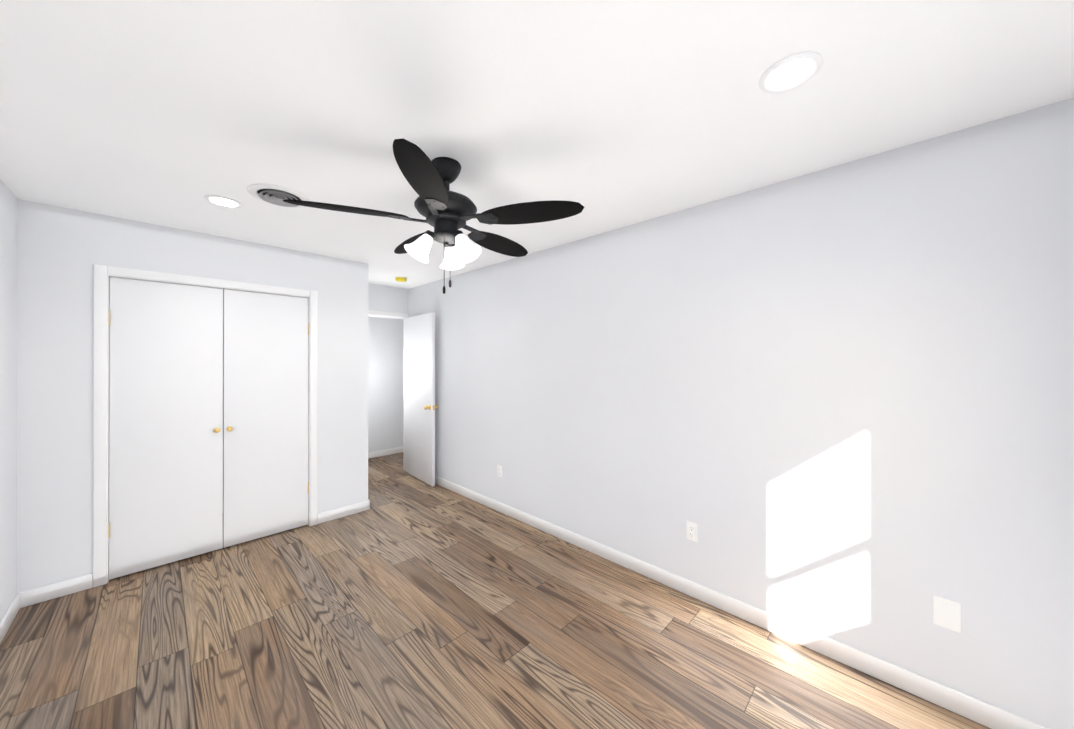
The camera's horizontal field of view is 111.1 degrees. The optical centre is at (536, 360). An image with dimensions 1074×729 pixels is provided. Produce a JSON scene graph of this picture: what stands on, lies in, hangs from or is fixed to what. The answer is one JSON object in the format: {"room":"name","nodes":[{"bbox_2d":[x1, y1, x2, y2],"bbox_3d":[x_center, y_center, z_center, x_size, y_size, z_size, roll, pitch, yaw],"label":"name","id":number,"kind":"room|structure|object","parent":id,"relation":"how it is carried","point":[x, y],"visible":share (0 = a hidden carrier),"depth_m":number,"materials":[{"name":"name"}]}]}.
{"room":"empty bedroom","nodes":[
{"label":"empty bedroom","id":0,"kind":"room"},
{"bbox_2d":[0,179,17,620],"bbox_3d":[-2.278,0.255,1.331,6.500,2.440,0.100,0,0,44],"label":"wall","id":1,"kind":"structure","parent":0,"point":[8,362],"depth_m":2.06,"materials":[{"name":"paint"}]},
{"bbox_2d":[0,593,19,642],"bbox_3d":[-1.535,1.428,0.688,4.340,0.092,0.014,0,0,44],"label":"baseboard","id":2,"kind":"structure","parent":1,"relation":"attached to","point":[7,619],"depth_m":2.04,"materials":[{"name":"paint"}]},
{"bbox_2d":[17,199,367,592],"bbox_3d":[-2.423,0.257,2.963,0.100,2.440,2.040,0,0,44],"label":"wall","id":3,"kind":"structure","parent":0,"point":[62,251],"depth_m":2.38,"materials":[{"name":"paint"}]},
{"bbox_2d":[20,574,92,607],"bbox_3d":[-2.991,1.430,2.293,0.014,0.092,0.289,0,0,44],"label":"baseboard","id":4,"kind":"structure","parent":3,"relation":"attached to","point":[52,591],"depth_m":2.29,"materials":[{"name":"paint"}]},
{"bbox_2d":[108,277,222,579],"bbox_3d":[-2.652,0.452,2.661,0.076,2.022,0.586,0,0,44],"label":"closet door","id":5,"kind":"structure","parent":3,"relation":"in","point":[165,423],"depth_m":2.64,"materials":[{"name":"paint"}]},
{"bbox_2d":[93,264,317,586],"bbox_3d":[-2.478,0.447,2.905,0.101,2.060,1.210,0,0,44],"label":"door frame","id":6,"kind":"structure","parent":3,"relation":"attached to","point":[108,298],"depth_m":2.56,"materials":[{"name":"paint"}]},
{"bbox_2d":[223,289,308,547],"bbox_3d":[-2.240,0.452,3.086,0.076,2.022,0.586,0,0,44],"label":"closet door","id":7,"kind":"structure","parent":3,"relation":"in","point":[265,419],"depth_m":3.06,"materials":[{"name":"paint"}]},
{"bbox_2d":[317,500,369,523],"bbox_3d":[-1.823,1.432,3.497,0.014,0.092,0.463,0,0,44],"label":"baseboard","id":8,"kind":"structure","parent":3,"relation":"attached to","point":[333,514],"depth_m":3.48,"materials":[{"name":"paint"}]},
{"bbox_2d":[368,316,403,451],"bbox_3d":[-2.896,0.260,5.289,0.100,2.440,4.720,0,0,44],"label":"wall","id":9,"kind":"structure","parent":0,"point":[385,383],"depth_m":5.76,"materials":[{"name":"paint"}]},
{"bbox_2d":[368,447,402,458],"bbox_3d":[-2.855,1.434,5.248,0.014,0.092,4.720,0,0,44],"label":"baseboard","id":10,"kind":"structure","parent":9,"relation":"attached to","point":[374,454],"depth_m":5.75,"materials":[{"name":"paint"}]},
{"bbox_2d":[368,283,407,313],"bbox_3d":[-2.157,0.259,4.572,0.100,2.440,4.720,0,0,44],"label":"wall","id":11,"kind":"structure","parent":0,"point":[387,298],"depth_m":4.74,"materials":[{"name":"paint"}]},
{"bbox_2d":[368,310,407,469],"bbox_3d":[-2.063,0.425,4.668,0.132,2.109,0.956,0,0,44],"label":"door frame","id":12,"kind":"structure","parent":11,"relation":"attached to","point":[385,313],"depth_m":4.76,"materials":[{"name":"paint"}]},
{"bbox_2d":[0,452,990,728],"bbox_3d":[-0.599,1.527,2.988,6.600,0.100,5.020,0,0,44],"label":"floor","id":13,"kind":"structure","parent":0,"point":[406,600],"depth_m":1.90,"materials":[{"name":"brown wood"}]},
{"bbox_2d":[0,0,1073,288],"bbox_3d":[-0.599,-1.013,2.992,6.600,0.100,5.020,0,0,44],"label":"ceiling","id":14,"kind":"structure","parent":0,"point":[610,114],"depth_m":1.37,"materials":[{"name":"paint"}]},
{"bbox_2d":[204,195,242,207],"bbox_3d":[-1.895,-0.960,2.230,0.178,0.008,0.178,0,0,44],"label":"recessed light","id":15,"kind":"object","parent":14,"relation":"in","point":[223,201],"visible":1,"depth_m":2.22,"materials":[{"name":"paint"}]},
{"bbox_2d":[247,183,309,207],"bbox_3d":[-1.505,-0.953,2.158,0.308,0.022,0.308,0,0,44],"label":"ceiling vent","id":16,"kind":"object","parent":14,"relation":"in","point":[273,194],"visible":0.88,"depth_m":2.12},
{"bbox_2d":[395,276,406,281],"bbox_3d":[-1.572,-0.938,4.257,0.136,0.046,0.136,0,0,44],"label":"smoke detector","id":17,"kind":"object","parent":14,"relation":"attached to","point":[400,278],"visible":1,"depth_m":4.21,"materials":[{"name":"plastic"}]},
{"bbox_2d":[283,138,583,293],"bbox_3d":[-0.458,-0.641,1.859,1.270,0.647,1.284,0,0,44],"label":"ceiling fan","id":18,"kind":"object","parent":14,"relation":"hanging from","point":[443,209],"visible":1,"depth_m":1.73,"materials":[{"name":"black metal"}]},
{"bbox_2d":[759,51,822,93],"bbox_3d":[0.849,-0.961,1.238,0.178,0.008,0.178,0,0,44],"label":"recessed light","id":19,"kind":"object","parent":14,"relation":"in","point":[790,72],"visible":1,"depth_m":1.23,"materials":[{"name":"paint"}]},
{"bbox_2d":[408,97,1073,728],"bbox_3d":[0.195,0.257,3.140,5.470,2.440,0.100,0,0,44],"label":"wall","id":20,"kind":"structure","parent":0,"point":[834,403],"depth_m":1.83,"materials":[{"name":"paint"}]},
{"bbox_2d":[404,312,437,486],"bbox_3d":[-1.493,0.452,4.577,0.832,2.027,0.166,0,0,44],"label":"entry door","id":21,"kind":"structure","parent":20,"relation":"in","point":[420,406],"depth_m":4.52,"materials":[{"name":"paint"}]},
{"bbox_2d":[498,465,501,477],"bbox_3d":[-0.363,1.083,3.604,0.070,0.115,0.009,0,0,44],"label":"electrical outlet","id":22,"kind":"object","parent":20,"relation":"attached to","point":[499,471],"visible":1,"depth_m":3.60,"materials":[{"name":"plastic"}]},
{"bbox_2d":[686,521,697,541],"bbox_3d":[0.971,1.071,2.309,0.070,0.115,0.009,0,0,44],"label":"electrical outlet","id":23,"kind":"object","parent":20,"relation":"attached to","point":[692,531],"visible":1,"depth_m":2.31,"materials":[{"name":"plastic"}]},
{"bbox_2d":[435,476,1048,728],"bbox_3d":[0.155,1.431,3.097,5.270,0.092,0.014,0,0,44],"label":"baseboard","id":24,"kind":"structure","parent":20,"relation":"attached to","point":[988,715],"depth_m":1.92,"materials":[{"name":"paint"}]},
{"bbox_2d":[933,595,960,632],"bbox_3d":[1.740,1.075,1.564,0.080,0.125,0.008,0,0,44],"label":"electrical outlet","id":25,"kind":"object","parent":20,"relation":"attached to","point":[947,613],"visible":1,"depth_m":1.56,"materials":[{"name":"plastic"}]}
]}

